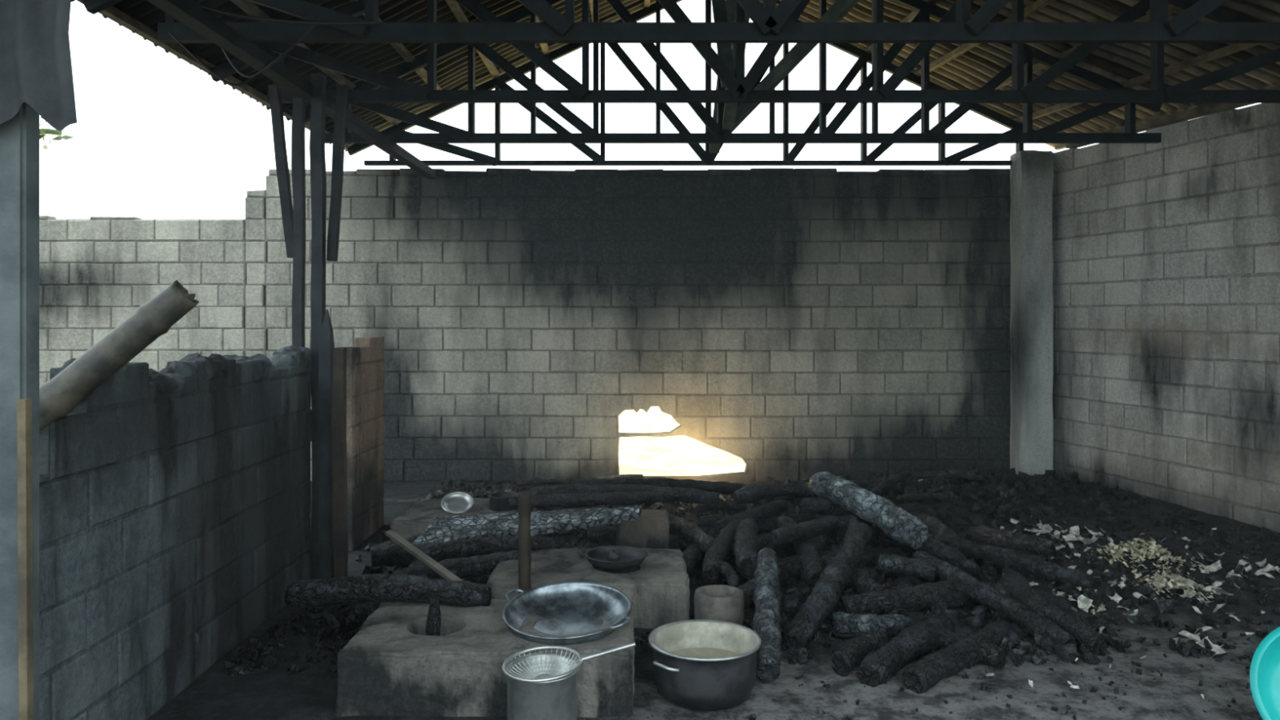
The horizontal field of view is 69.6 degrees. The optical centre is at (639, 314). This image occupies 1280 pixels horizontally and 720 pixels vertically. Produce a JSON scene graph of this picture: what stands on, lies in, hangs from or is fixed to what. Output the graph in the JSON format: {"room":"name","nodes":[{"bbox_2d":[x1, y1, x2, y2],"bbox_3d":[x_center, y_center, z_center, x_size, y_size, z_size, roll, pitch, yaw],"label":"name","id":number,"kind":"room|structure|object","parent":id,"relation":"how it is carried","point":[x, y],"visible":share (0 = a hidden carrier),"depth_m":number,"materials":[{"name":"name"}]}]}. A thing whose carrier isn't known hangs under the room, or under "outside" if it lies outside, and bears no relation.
{"room":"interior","nodes":[
{"label":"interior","id":0,"kind":"room"},
{"bbox_2d":[39,336,384,719],"bbox_3d":[-1.925,0.845,4.135,0.150,1.374,5.070,0,0,0],"label":"wall","id":1,"kind":"structure","parent":0,"point":[172,529],"depth_m":3.68,"materials":[{"name":"concrete"}]},
{"bbox_2d":[39,280,199,432],"bbox_3d":[-1.798,0.217,2.930,0.726,0.660,0.121,0,0,-12],"label":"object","id":2,"kind":"object","parent":1,"relation":"attached to","point":[59,397],"visible":0.82,"depth_m":2.92,"materials":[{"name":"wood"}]},
{"bbox_2d":[62,345,309,399],"bbox_3d":[-1.926,0.255,4.126,0.194,0.215,2.127,0,0,0],"label":"mortar capping","id":3,"kind":"object","parent":1,"relation":"on","point":[175,375],"visible":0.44,"depth_m":3.85,"materials":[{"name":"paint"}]},
{"bbox_2d":[407,559,429,578],"bbox_3d":[-1.168,1.384,4.974,0.339,0.138,0.974,0,0,0],"label":"log","id":4,"kind":"object","parent":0,"point":[416,562],"depth_m":4.86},
{"bbox_2d":[400,535,559,568],"bbox_3d":[-0.876,1.304,5.071,0.867,0.148,0.240,0,0,0],"label":"log","id":5,"kind":"object","parent":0,"point":[458,548],"depth_m":5.04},
{"bbox_2d":[39,168,1010,483],"bbox_3d":[-2.050,0.197,8.475,11.900,3.070,0.150,0,0,0],"label":"wall","id":6,"kind":"structure","parent":0,"point":[797,324],"depth_m":8.40,"materials":[{"name":"concrete"}]},
{"bbox_2d":[71,0,1279,151],"bbox_3d":[1.481,-2.320,4.950,8.531,1.602,7.300,0,0,0],"label":"roof","id":7,"kind":"structure","parent":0,"point":[1118,63],"depth_m":6.94,"materials":[{"name":"metal"}]},
{"bbox_2d":[0,0,77,131],"bbox_3d":[-1.487,-0.899,1.905,0.641,1.043,0.074,0,0,0],"label":"sheet","id":8,"kind":"object","parent":7,"relation":"hanging from","point":[36,70],"visible":1,"depth_m":1.93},
{"bbox_2d":[76,0,1279,151],"bbox_3d":[1.474,-2.271,4.900,8.342,1.539,7.212,0,0,0],"label":"roof purlins","id":9,"kind":"structure","parent":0,"point":[112,12],"depth_m":6.50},
{"bbox_2d":[82,0,1279,43],"bbox_3d":[0.996,-2.175,4.425,7.322,1.735,0.155,0,0,0],"label":"roof truss","id":10,"kind":"object","parent":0,"point":[769,24],"depth_m":4.39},
{"bbox_2d":[346,0,1035,166],"bbox_3d":[0.500,-2.190,8.375,6.330,1.703,0.155,0,0,0],"label":"roof truss","id":11,"kind":"object","parent":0,"point":[707,158],"depth_m":8.34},
{"bbox_2d":[146,474,1279,719],"bbox_3d":[0.774,1.470,3.700,10.549,0.160,9.400,0,0,0],"label":"floor","id":12,"kind":"structure","parent":0,"point":[311,694],"depth_m":3.87,"materials":[{"name":"black soil"}]},
{"bbox_2d":[0,102,39,719],"bbox_3d":[-1.395,0.105,2.000,0.150,2.950,0.060,0,0,0],"label":"post","id":13,"kind":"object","parent":12,"relation":"on","point":[20,135],"depth_m":1.97,"materials":[{"name":"metal"}]},
{"bbox_2d":[17,398,33,719],"bbox_3d":[-1.304,0.880,1.955,0.026,1.400,0.020,0,0,0],"label":"strip","id":14,"kind":"object","parent":13,"relation":"attached to","point":[24,475],"visible":1,"depth_m":1.95,"materials":[{"name":"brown wood"}]},
{"bbox_2d":[291,96,305,348],"bbox_3d":[-1.956,0.143,5.270,0.063,2.767,0.061,0,0,0],"label":"timber post","id":15,"kind":"object","parent":12,"relation":"on","point":[298,139],"visible":0.52,"depth_m":5.25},
{"bbox_2d":[267,84,292,257],"bbox_3d":[-2.065,-0.827,5.321,0.152,0.987,0.056,0,0,0],"label":"strut","id":16,"kind":"object","parent":15,"relation":"attached to","point":[274,97],"visible":0.91,"depth_m":5.30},
{"bbox_2d":[309,73,325,579],"bbox_3d":[-1.843,0.078,5.271,0.074,2.896,0.073,0,0,0],"label":"timber post","id":17,"kind":"object","parent":12,"relation":"on","point":[317,123],"visible":0.71,"depth_m":5.24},
{"bbox_2d":[146,0,435,178],"bbox_3d":[-1.900,-1.270,4.895,0.080,0.070,6.990,0,0,0],"label":"beam","id":18,"kind":"structure","parent":17,"relation":"on","point":[189,13],"depth_m":4.60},
{"bbox_2d":[168,31,271,85],"bbox_3d":[-2.009,-1.214,4.431,0.469,0.220,0.059,0,0,-41],"label":"hanging cable","id":19,"kind":"object","parent":18,"relation":"hanging from","point":[170,32],"visible":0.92,"depth_m":4.38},
{"bbox_2d":[222,20,318,78],"bbox_3d":[-1.751,-1.241,4.307,0.510,0.267,0.025,0,0,0],"label":"hanging cable","id":20,"kind":"object","parent":18,"relation":"hanging from","point":[313,27],"visible":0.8,"depth_m":4.30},
{"bbox_2d":[326,85,349,261],"bbox_3d":[-1.748,-0.813,5.321,0.115,1.006,0.055,0,0,0],"label":"strut","id":21,"kind":"object","parent":17,"relation":"attached to","point":[342,93],"visible":1,"depth_m":5.30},
{"bbox_2d":[317,309,335,578],"bbox_3d":[-1.700,0.761,4.998,0.077,1.578,0.073,0,0,0],"label":"stake","id":22,"kind":"object","parent":12,"relation":"on","point":[326,393],"visible":0.76,"depth_m":4.97,"materials":[{"name":"wood"}]},
{"bbox_2d":[333,348,348,577],"bbox_3d":[-1.600,0.866,4.918,0.063,1.368,0.063,0,0,0],"label":"wooden post","id":23,"kind":"object","parent":12,"relation":"on","point":[340,546],"visible":0.87,"depth_m":4.89,"materials":[{"name":"brown wood"}]},
{"bbox_2d":[391,497,537,541],"bbox_3d":[-1.137,1.423,6.101,0.847,0.295,0.724,0,0,0],"label":"hearth","id":24,"kind":"object","parent":12,"relation":"on","point":[413,522],"visible":0.31,"depth_m":5.95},
{"bbox_2d":[440,491,474,513],"bbox_3d":[-1.197,1.237,6.035,0.211,0.116,0.186,0,0,-13],"label":"plate","id":25,"kind":"object","parent":24,"relation":"on","point":[456,502],"visible":1,"depth_m":6.07,"materials":[{"name":"metal"}]},
{"bbox_2d":[488,491,519,511],"bbox_3d":[-0.900,1.248,6.120,0.212,0.095,0.212,0,0,0],"label":"saucepan","id":26,"kind":"object","parent":24,"relation":"on","point":[499,501],"visible":0.76,"depth_m":6.04,"materials":[{"name":"metal"}]},
{"bbox_2d":[508,491,663,509],"bbox_3d":[-0.352,1.201,5.931,1.009,0.133,0.114,0,0,6],"label":"log","id":27,"kind":"object","parent":24,"relation":"on","point":[568,500],"visible":0.91,"depth_m":5.89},
{"bbox_2d":[529,484,719,503],"bbox_3d":[-0.105,1.229,6.301,1.292,0.135,0.117,0,0,0],"label":"log","id":28,"kind":"object","parent":24,"relation":"on","point":[689,495],"visible":0.63,"depth_m":6.26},
{"bbox_2d":[335,598,635,718],"bbox_3d":[-0.593,1.426,3.834,1.151,0.300,0.696,0,0,0],"label":"hearth","id":29,"kind":"object","parent":12,"relation":"on","point":[389,666],"visible":0.77,"depth_m":3.50,"materials":[{"name":"concrete"}]},
{"bbox_2d":[284,573,491,607],"bbox_3d":[-1.100,1.215,4.041,0.882,0.147,0.129,0,0,-3],"label":"log","id":30,"kind":"object","parent":29,"relation":"on","point":[371,588],"visible":0.98,"depth_m":3.99,"materials":[{"name":"wood"}]},
{"bbox_2d":[384,529,462,580],"bbox_3d":[-1.025,1.214,4.500,0.040,0.126,1.020,0,0,-38],"label":"wooden stick","id":31,"kind":"object","parent":29,"relation":"on","point":[433,564],"visible":0.64,"depth_m":4.55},
{"bbox_2d":[425,597,441,634],"bbox_3d":[-0.845,1.295,3.756,0.067,0.272,0.072,0,0,0],"label":"upright firebrand","id":32,"kind":"object","parent":29,"relation":"on","point":[433,621],"visible":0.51,"depth_m":3.74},
{"bbox_2d":[502,581,631,645],"bbox_3d":[-0.304,1.259,3.828,0.534,0.143,0.533,0,0,-17],"label":"wok","id":33,"kind":"object","parent":29,"relation":"on","point":[582,607],"visible":0.95,"depth_m":3.94,"materials":[{"name":"metal"}]},
{"bbox_2d":[517,489,531,593],"bbox_3d":[-0.541,1.190,4.334,0.067,0.720,0.065,0,0,27],"label":"stake","id":34,"kind":"object","parent":12,"relation":"on","point":[524,501],"visible":0.68,"depth_m":4.31,"materials":[{"name":"brown wood"}]},
{"bbox_2d":[505,653,578,719],"bbox_3d":[-0.345,1.386,3.250,0.260,0.283,0.260,0,0,0],"label":"metal container","id":35,"kind":"object","parent":12,"relation":"on","point":[555,700],"visible":0.94,"depth_m":3.16,"materials":[{"name":"metal"}]},
{"bbox_2d":[502,642,635,684],"bbox_3d":[-0.267,1.233,3.226,0.446,0.122,0.282,0,0,17],"label":"strainer","id":36,"kind":"object","parent":35,"relation":"on","point":[542,677],"visible":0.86,"depth_m":3.28,"materials":[{"name":"metal"}]},
{"bbox_2d":[484,547,690,628],"bbox_3d":[-0.253,1.434,4.809,1.012,0.271,0.699,0,0,0],"label":"hearth","id":37,"kind":"object","parent":12,"relation":"on","point":[659,588],"visible":0.56,"depth_m":4.58,"materials":[{"name":"concrete"}]},
{"bbox_2d":[576,545,648,569],"bbox_3d":[-0.124,1.257,4.770,0.329,0.096,0.329,0,0,42],"label":"frying pan","id":38,"kind":"object","parent":37,"relation":"on","point":[632,557],"visible":0.95,"depth_m":4.83,"materials":[{"name":"metal"}]},
{"bbox_2d":[607,549,622,561],"bbox_3d":[-0.132,1.267,4.802,0.078,0.080,0.063,0,0,9],"label":"stone","id":39,"kind":"object","parent":38,"relation":"on","point":[614,556],"visible":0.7,"depth_m":4.78,"materials":[{"name":"stone"}]},
{"bbox_2d":[616,507,669,548],"bbox_3d":[0.020,1.380,5.540,0.316,0.378,0.302,0,0,0],"label":"concrete block","id":40,"kind":"object","parent":12,"relation":"on","point":[651,531],"visible":0.42,"depth_m":5.40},
{"bbox_2d":[589,524,705,555],"bbox_3d":[0.100,1.376,5.581,0.811,0.200,0.150,0,0,0],"label":"log","id":41,"kind":"object","parent":12,"relation":"on","point":[602,534],"visible":0.32,"depth_m":5.54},
{"bbox_2d":[684,542,703,577],"bbox_3d":[0.244,1.429,5.192,0.136,0.174,0.661,0,0,22],"label":"log","id":42,"kind":"object","parent":12,"relation":"on","point":[692,553],"visible":0.37,"depth_m":5.23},
{"bbox_2d":[667,515,714,553],"bbox_3d":[0.290,1.327,5.548,0.112,0.157,0.576,0,0,-28],"label":"log","id":43,"kind":"object","parent":42,"relation":"on","point":[691,532],"visible":0.67,"depth_m":5.47,"materials":[{"name":"brown wood"}]},
{"bbox_2d":[648,619,761,711],"bbox_3d":[0.266,1.416,3.700,0.464,0.228,0.452,0,0,0],"label":"cooking pot","id":44,"kind":"object","parent":12,"relation":"on","point":[699,664],"visible":1,"depth_m":3.57,"materials":[{"name":"metal"}]},
{"bbox_2d":[693,584,744,625],"bbox_3d":[0.380,1.420,4.420,0.240,0.185,0.240,0,0,0],"label":"stove","id":45,"kind":"object","parent":12,"relation":"on","point":[722,602],"visible":0.74,"depth_m":4.33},
{"bbox_2d":[695,501,746,514],"bbox_3d":[0.600,1.431,6.811,0.374,0.087,0.078,0,0,-4],"label":"log","id":46,"kind":"object","parent":12,"relation":"on","point":[730,506],"visible":0.81,"depth_m":6.79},
{"bbox_2d":[569,476,746,495],"bbox_3d":[0.197,1.276,6.762,1.438,0.196,0.118,0,0,-12],"label":"log","id":47,"kind":"object","parent":46,"relation":"on","point":[721,487],"visible":0.62,"depth_m":6.74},
{"bbox_2d":[713,559,739,587],"bbox_3d":[0.468,1.393,4.893,0.087,0.148,0.200,0,0,-28],"label":"log","id":48,"kind":"object","parent":12,"relation":"on","point":[723,567],"visible":0.7,"depth_m":4.88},
{"bbox_2d":[223,466,1279,719],"bbox_3d":[1.574,1.425,5.574,6.816,0.332,5.568,0,0,0],"label":"debris","id":49,"kind":"object","parent":12,"relation":"on","point":[1039,486],"visible":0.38,"depth_m":5.12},
{"bbox_2d":[338,602,381,629],"bbox_3d":[-1.153,1.448,4.537,0.626,0.153,0.127,0,0,-14],"label":"log","id":50,"kind":"object","parent":49,"relation":"on","point":[354,615],"visible":0.25,"depth_m":4.43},
{"bbox_2d":[369,533,420,567],"bbox_3d":[-1.133,1.370,5.470,0.907,0.183,0.158,0,0,-20],"label":"log","id":51,"kind":"object","parent":49,"relation":"on","point":[387,553],"visible":0.2,"depth_m":5.29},
{"bbox_2d":[411,506,641,546],"bbox_3d":[-0.628,1.213,5.202,1.277,0.198,0.299,0,0,0],"label":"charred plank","id":52,"kind":"object","parent":51,"relation":"on","point":[470,526],"visible":0.85,"depth_m":5.23,"materials":[{"name":"wood"}]},
{"bbox_2d":[340,550,518,609],"bbox_3d":[-1.048,1.371,4.767,0.979,0.217,0.134,0,0,-20],"label":"log","id":53,"kind":"object","parent":49,"relation":"on","point":[474,566],"visible":0.45,"depth_m":4.78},
{"bbox_2d":[516,478,565,485],"bbox_3d":[-0.832,1.414,7.752,0.407,0.061,0.072,0,0,-6],"label":"log","id":54,"kind":"object","parent":49,"relation":"on","point":[553,481],"visible":0.98,"depth_m":7.73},
{"bbox_2d":[597,474,643,479],"bbox_3d":[-0.256,1.362,7.522,0.574,0.105,0.070,0,0,-8],"label":"log","id":55,"kind":"object","parent":49,"relation":"on","point":[620,476],"visible":0.31,"depth_m":7.52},
{"bbox_2d":[697,514,731,527],"bbox_3d":[0.566,1.421,6.252,0.366,0.136,0.087,0,0,-17],"label":"log","id":56,"kind":"object","parent":49,"relation":"on","point":[704,521],"visible":0.48,"depth_m":6.19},
{"bbox_2d":[701,519,742,585],"bbox_3d":[0.469,1.343,5.255,0.126,0.202,0.751,0,0,18],"label":"log","id":57,"kind":"object","parent":49,"relation":"on","point":[721,546],"visible":0.81,"depth_m":5.12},
{"bbox_2d":[711,480,743,484],"bbox_3d":[0.727,1.431,7.735,0.286,0.056,0.071,0,0,27],"label":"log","id":58,"kind":"object","parent":49,"relation":"on","point":[712,481],"visible":0.19,"depth_m":7.70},
{"bbox_2d":[756,515,792,534],"bbox_3d":[0.825,1.404,6.023,0.374,0.167,0.101,0,0,11],"label":"log","id":59,"kind":"object","parent":49,"relation":"on","point":[769,525],"visible":0.23,"depth_m":5.98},
{"bbox_2d":[713,499,788,534],"bbox_3d":[0.742,1.316,5.986,0.632,0.149,0.123,0,0,-40],"label":"log","id":60,"kind":"object","parent":59,"relation":"on","point":[762,513],"visible":0.8,"depth_m":5.96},
{"bbox_2d":[770,490,817,501],"bbox_3d":[1.260,1.379,7.017,0.556,0.095,0.076,0,0,-22],"label":"log","id":61,"kind":"object","parent":49,"relation":"on","point":[812,493],"visible":0.19,"depth_m":6.94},
{"bbox_2d":[745,546,906,582],"bbox_3d":[1.045,1.419,5.165,0.954,0.197,0.167,0,0,-19],"label":"log","id":62,"kind":"object","parent":49,"relation":"on","point":[791,562],"visible":0.19,"depth_m":5.16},
{"bbox_2d":[733,517,758,578],"bbox_3d":[0.610,1.316,5.251,0.149,0.187,0.714,0,0,5],"label":"log","id":63,"kind":"object","parent":62,"relation":"on","point":[745,550],"visible":0.95,"depth_m":5.04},
{"bbox_2d":[777,515,825,587],"bbox_3d":[0.923,1.331,5.225,0.142,0.174,0.958,0,0,-2],"label":"log","id":64,"kind":"object","parent":62,"relation":"on","point":[812,563],"visible":0.67,"depth_m":4.97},
{"bbox_2d":[797,533,827,562],"bbox_3d":[1.014,1.344,5.318,0.142,0.167,0.582,0,0,16],"label":"log","id":65,"kind":"object","parent":62,"relation":"on","point":[820,542],"visible":0.32,"depth_m":5.23,"materials":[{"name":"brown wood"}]},
{"bbox_2d":[768,515,839,544],"bbox_3d":[0.960,1.241,5.287,0.503,0.107,0.112,0,0,-37],"label":"log","id":66,"kind":"object","parent":65,"relation":"on","point":[784,535],"visible":1,"depth_m":5.21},
{"bbox_2d":[826,542,874,564],"bbox_3d":[1.182,1.360,5.222,0.286,0.100,0.076,0,0,23],"label":"log","id":67,"kind":"object","parent":62,"relation":"on","point":[867,558],"visible":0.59,"depth_m":5.18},
{"bbox_2d":[802,474,848,484],"bbox_3d":[1.521,1.370,7.534,0.548,0.064,0.070,0,0,-34],"label":"log","id":68,"kind":"object","parent":49,"relation":"on","point":[846,476],"visible":0.28,"depth_m":7.65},
{"bbox_2d":[839,539,844,547],"bbox_3d":[1.204,1.380,5.325,0.112,0.118,0.327,0,0,9],"label":"log","id":69,"kind":"object","parent":49,"relation":"on","point":[842,544],"visible":0.07,"depth_m":5.36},
{"bbox_2d":[807,480,890,489],"bbox_3d":[1.619,1.341,7.158,0.640,0.112,0.069,0,0,25],"label":"log","id":70,"kind":"object","parent":49,"relation":"on","point":[864,484],"visible":0.26,"depth_m":7.08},
{"bbox_2d":[844,520,860,584],"bbox_3d":[1.162,1.296,5.045,0.110,0.205,0.648,0,0,19],"label":"log","id":71,"kind":"object","parent":49,"relation":"on","point":[852,523],"visible":0.29,"depth_m":5.17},
{"bbox_2d":[787,502,937,526],"bbox_3d":[1.487,1.376,6.215,1.043,0.180,0.170,0,0,-11],"label":"log","id":72,"kind":"object","parent":49,"relation":"on","point":[915,508],"visible":0.17,"depth_m":6.22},
{"bbox_2d":[733,482,810,505],"bbox_3d":[0.925,1.254,6.447,0.545,0.137,0.125,0,0,-12],"label":"log","id":73,"kind":"object","parent":72,"relation":"on","point":[748,494],"visible":1,"depth_m":6.41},
{"bbox_2d":[870,471,911,495],"bbox_3d":[1.778,1.231,6.609,0.087,0.114,0.748,0,0,36],"label":"log","id":74,"kind":"object","parent":72,"relation":"on","point":[882,486],"visible":0.84,"depth_m":6.64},
{"bbox_2d":[856,564,879,582],"bbox_3d":[1.172,1.385,4.884,0.181,0.123,0.106,0,0,33],"label":"log","id":75,"kind":"object","parent":49,"relation":"on","point":[874,575],"visible":0.26,"depth_m":4.85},
{"bbox_2d":[835,580,975,615],"bbox_3d":[1.359,1.420,4.585,0.780,0.152,0.146,0,0,-15],"label":"log","id":76,"kind":"object","parent":49,"relation":"on","point":[917,597],"visible":0.68,"depth_m":4.52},
{"bbox_2d":[895,492,951,501],"bbox_3d":[2.083,1.349,6.778,0.392,0.088,0.073,0,0,22],"label":"log","id":77,"kind":"object","parent":49,"relation":"on","point":[921,495],"visible":1,"depth_m":6.75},
{"bbox_2d":[907,470,984,480],"bbox_3d":[2.469,1.319,7.488,0.633,0.118,0.081,0,0,19],"label":"log","id":78,"kind":"object","parent":49,"relation":"on","point":[963,474],"visible":0.78,"depth_m":7.45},
{"bbox_2d":[907,620,1005,669],"bbox_3d":[1.339,1.464,4.139,0.566,0.122,0.116,0,0,45],"label":"log","id":79,"kind":"object","parent":49,"relation":"on","point":[992,655],"visible":0.41,"depth_m":3.97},
{"bbox_2d":[979,550,1044,568],"bbox_3d":[2.177,1.441,5.389,0.356,0.120,0.116,0,0,8],"label":"log","id":80,"kind":"object","parent":49,"relation":"on","point":[984,560],"visible":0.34,"depth_m":5.36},
{"bbox_2d":[927,533,1097,591],"bbox_3d":[2.096,1.425,5.347,0.117,0.156,1.068,0,0,-41],"label":"log","id":81,"kind":"object","parent":49,"relation":"on","point":[1024,563],"visible":0.75,"depth_m":5.19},
{"bbox_2d":[916,513,962,549],"bbox_3d":[1.870,1.379,5.747,0.142,0.185,0.522,0,0,-10],"label":"log","id":82,"kind":"object","parent":81,"relation":"on","point":[935,526],"visible":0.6,"depth_m":5.68,"materials":[{"name":"brown wood"}]},
{"bbox_2d":[974,582,1071,613],"bbox_3d":[1.878,1.444,4.688,0.574,0.136,0.118,0,0,15],"label":"log","id":83,"kind":"object","parent":49,"relation":"on","point":[1064,604],"visible":0.28,"depth_m":4.62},
{"bbox_2d":[1044,603,1106,654],"bbox_3d":[1.975,1.452,4.350,0.100,0.128,0.525,0,0,-17],"label":"log","id":84,"kind":"object","parent":49,"relation":"on","point":[1071,624],"visible":0.57,"depth_m":4.19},
{"bbox_2d":[733,532,770,560],"bbox_3d":[0.695,1.375,5.397,0.300,0.166,0.092,0,0,-26],"label":"log","id":85,"kind":"object","parent":12,"relation":"on","point":[763,540],"visible":0.21,"depth_m":5.37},
{"bbox_2d":[737,567,786,610],"bbox_3d":[0.663,1.443,4.892,0.145,0.154,0.725,0,0,32],"label":"log","id":86,"kind":"object","parent":12,"relation":"on","point":[748,588],"visible":0.2,"depth_m":4.71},
{"bbox_2d":[752,546,782,682],"bbox_3d":[0.588,1.352,4.239,0.133,0.333,0.952,0,0,8],"label":"log","id":87,"kind":"object","parent":12,"relation":"on","point":[767,596],"visible":0.91,"depth_m":4.05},
{"bbox_2d":[757,526,884,558],"bbox_3d":[1.202,1.369,5.541,1.046,0.171,0.151,0,0,-16],"label":"log","id":88,"kind":"object","parent":12,"relation":"on","point":[835,538],"visible":0.17,"depth_m":5.46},
{"bbox_2d":[774,514,861,548],"bbox_3d":[1.056,1.281,5.457,0.607,0.144,0.113,0,0,-30],"label":"log","id":89,"kind":"object","parent":88,"relation":"on","point":[844,520],"visible":0.27,"depth_m":5.50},
{"bbox_2d":[800,497,867,521],"bbox_3d":[1.333,1.253,5.870,0.592,0.146,0.130,0,0,20],"label":"log","id":90,"kind":"object","parent":88,"relation":"on","point":[814,505],"visible":0.44,"depth_m":5.88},
{"bbox_2d":[875,537,918,551],"bbox_3d":[1.493,1.378,5.504,0.060,0.093,0.378,0,0,-42],"label":"log","id":91,"kind":"object","parent":88,"relation":"on","point":[885,542],"visible":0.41,"depth_m":5.47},
{"bbox_2d":[782,522,871,649],"bbox_3d":[0.976,1.337,4.592,0.138,0.369,1.167,0,0,29],"label":"log","id":92,"kind":"object","parent":12,"relation":"on","point":[825,593],"visible":0.99,"depth_m":4.40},
{"bbox_2d":[821,555,884,594],"bbox_3d":[1.117,1.400,4.804,0.126,0.194,0.472,0,0,-27],"label":"log","id":93,"kind":"object","parent":12,"relation":"on","point":[861,581],"visible":0.34,"depth_m":4.72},
{"bbox_2d":[831,631,891,676],"bbox_3d":[0.952,1.463,3.998,0.344,0.115,0.123,0,0,-43],"label":"log","id":94,"kind":"object","parent":12,"relation":"on","point":[851,652],"visible":0.87,"depth_m":3.93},
{"bbox_2d":[831,611,911,639],"bbox_3d":[1.072,1.446,4.256,0.357,0.125,0.130,0,0,10],"label":"log","id":95,"kind":"object","parent":12,"relation":"on","point":[844,625],"visible":0.77,"depth_m":4.22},
{"bbox_2d":[856,614,955,687],"bbox_3d":[1.185,1.456,4.026,0.140,0.154,0.725,0,0,42],"label":"log","id":96,"kind":"object","parent":12,"relation":"on","point":[877,667],"visible":0.95,"depth_m":3.90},
{"bbox_2d":[888,573,930,589],"bbox_3d":[1.538,1.438,5.041,0.156,0.173,0.836,0,0,33],"label":"log","id":97,"kind":"object","parent":12,"relation":"on","point":[903,580],"visible":0.17,"depth_m":4.80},
{"bbox_2d":[877,554,935,582],"bbox_3d":[1.411,1.337,4.867,0.296,0.114,0.116,0,0,20],"label":"log","id":98,"kind":"object","parent":97,"relation":"on","point":[925,570],"visible":1,"depth_m":4.85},
{"bbox_2d":[871,524,967,569],"bbox_3d":[1.615,1.318,5.308,0.136,0.156,0.678,0,0,-27],"label":"log","id":99,"kind":"object","parent":97,"relation":"on","point":[933,547],"visible":0.56,"depth_m":5.13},
{"bbox_2d":[808,471,927,549],"bbox_3d":[1.351,1.173,5.594,0.190,0.322,0.929,0,0,-28],"label":"log","id":100,"kind":"object","parent":99,"relation":"on","point":[907,529],"visible":1,"depth_m":5.43,"materials":[{"name":"wood"}]},
{"bbox_2d":[901,619,1013,693],"bbox_3d":[1.417,1.468,3.998,0.843,0.131,0.125,0,0,-43],"label":"log","id":101,"kind":"object","parent":12,"relation":"on","point":[926,673],"visible":0.87,"depth_m":3.84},
{"bbox_2d":[948,559,982,579],"bbox_3d":[1.786,1.390,5.051,0.208,0.152,0.093,0,0,-12],"label":"log","id":102,"kind":"object","parent":12,"relation":"on","point":[973,569],"visible":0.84,"depth_m":5.01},
{"bbox_2d":[911,551,1076,647],"bbox_3d":[1.704,1.394,4.546,0.122,0.230,1.001,0,0,-24],"label":"log","id":103,"kind":"object","parent":12,"relation":"on","point":[984,593],"visible":0.76,"depth_m":4.42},
{"bbox_2d":[967,525,1054,556],"bbox_3d":[2.304,1.414,5.736,0.496,0.139,0.140,0,0,38],"label":"log","id":104,"kind":"object","parent":12,"relation":"on","point":[1005,539],"visible":0.94,"depth_m":5.68,"materials":[{"name":"brown wood"}]},
{"bbox_2d":[999,570,1051,617],"bbox_3d":[1.946,1.451,4.624,0.181,0.178,0.562,0,0,0],"label":"log","id":105,"kind":"object","parent":12,"relation":"on","point":[1023,593],"visible":0.48,"depth_m":4.57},
{"bbox_2d":[781,515,1279,719],"bbox_3d":[2.407,1.500,4.979,2.232,0.169,3.761,0,0,37],"label":"chips","id":106,"kind":"object","parent":12,"relation":"on","point":[1084,602],"visible":0.7,"depth_m":5.04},
{"bbox_2d":[1009,150,1053,475],"bbox_3d":[3.513,0.041,8.257,0.298,2.991,0.271,0,0,0],"label":"column","id":107,"kind":"structure","parent":12,"relation":"on","point":[1031,177],"depth_m":8.13,"materials":[{"name":"concrete"}]},
{"bbox_2d":[1047,537,1233,620],"bbox_3d":[2.765,1.429,5.276,1.382,0.176,1.092,0,0,-21],"label":"heap","id":108,"kind":"object","parent":12,"relation":"on","point":[1153,548],"visible":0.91,"depth_m":5.42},
{"bbox_2d":[1249,626,1279,719],"bbox_3d":[2.414,1.310,3.202,0.504,0.462,0.334,0,0,23],"label":"plastic basin","id":109,"kind":"object","parent":12,"relation":"on","point":[1264,670],"visible":1,"depth_m":3.33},
{"bbox_2d":[291,0,1162,143],"bbox_3d":[0.665,-2.178,7.065,6.659,1.728,0.155,0,0,0],"label":"roof truss","id":110,"kind":"object","parent":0,"point":[447,134],"depth_m":7.02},
{"bbox_2d":[208,0,1279,102],"bbox_3d":[0.834,-2.178,5.715,6.998,1.728,0.155,0,0,0],"label":"roof truss","id":111,"kind":"object","parent":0,"point":[740,87],"depth_m":5.67,"materials":[{"name":"metal"}]},
{"bbox_2d":[709,0,860,153],"bbox_3d":[1.044,-2.081,6.375,1.078,1.413,3.869,0,0,0],"label":"brace","id":112,"kind":"object","parent":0,"point":[723,11],"depth_m":6.45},
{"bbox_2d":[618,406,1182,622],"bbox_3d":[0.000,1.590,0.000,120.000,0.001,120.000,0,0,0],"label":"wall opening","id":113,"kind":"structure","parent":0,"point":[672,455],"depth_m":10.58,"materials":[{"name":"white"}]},
{"bbox_2d":[39,116,73,149],"bbox_3d":[-7.399,-0.306,9.983,2.460,3.796,0.315,0,0,0],"label":"tree","id":114,"kind":"object","parent":113,"relation":"on","point":[51,131],"visible":0.35,"depth_m":9.99,"materials":[{"name":"green plant"}]},
{"bbox_2d":[1052,102,1279,532],"bbox_3d":[4.681,0.039,4.734,0.150,2.986,7.600,0,0,-14],"label":"wall","id":115,"kind":"structure","parent":0,"point":[1166,332],"depth_m":6.96,"materials":[{"name":"concrete"}]},
{"bbox_2d":[1066,143,1093,148],"bbox_3d":[3.748,-1.490,7.967,0.218,0.060,0.221,0,0,-14],"label":"wall plate","id":116,"kind":"object","parent":115,"relation":"on","point":[1068,145],"depth_m":8.00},
{"bbox_2d":[1099,126,1124,133],"bbox_3d":[3.817,-1.490,7.299,0.191,0.060,0.238,0,0,-14],"label":"wall plate","id":117,"kind":"object","parent":115,"relation":"on","point":[1120,130],"depth_m":7.51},
{"bbox_2d":[1135,102,1257,133],"bbox_3d":[3.989,-1.490,6.842,0.301,0.060,1.066,0,0,-14],"label":"wall plate","id":118,"kind":"object","parent":115,"relation":"on","point":[1188,114],"depth_m":6.84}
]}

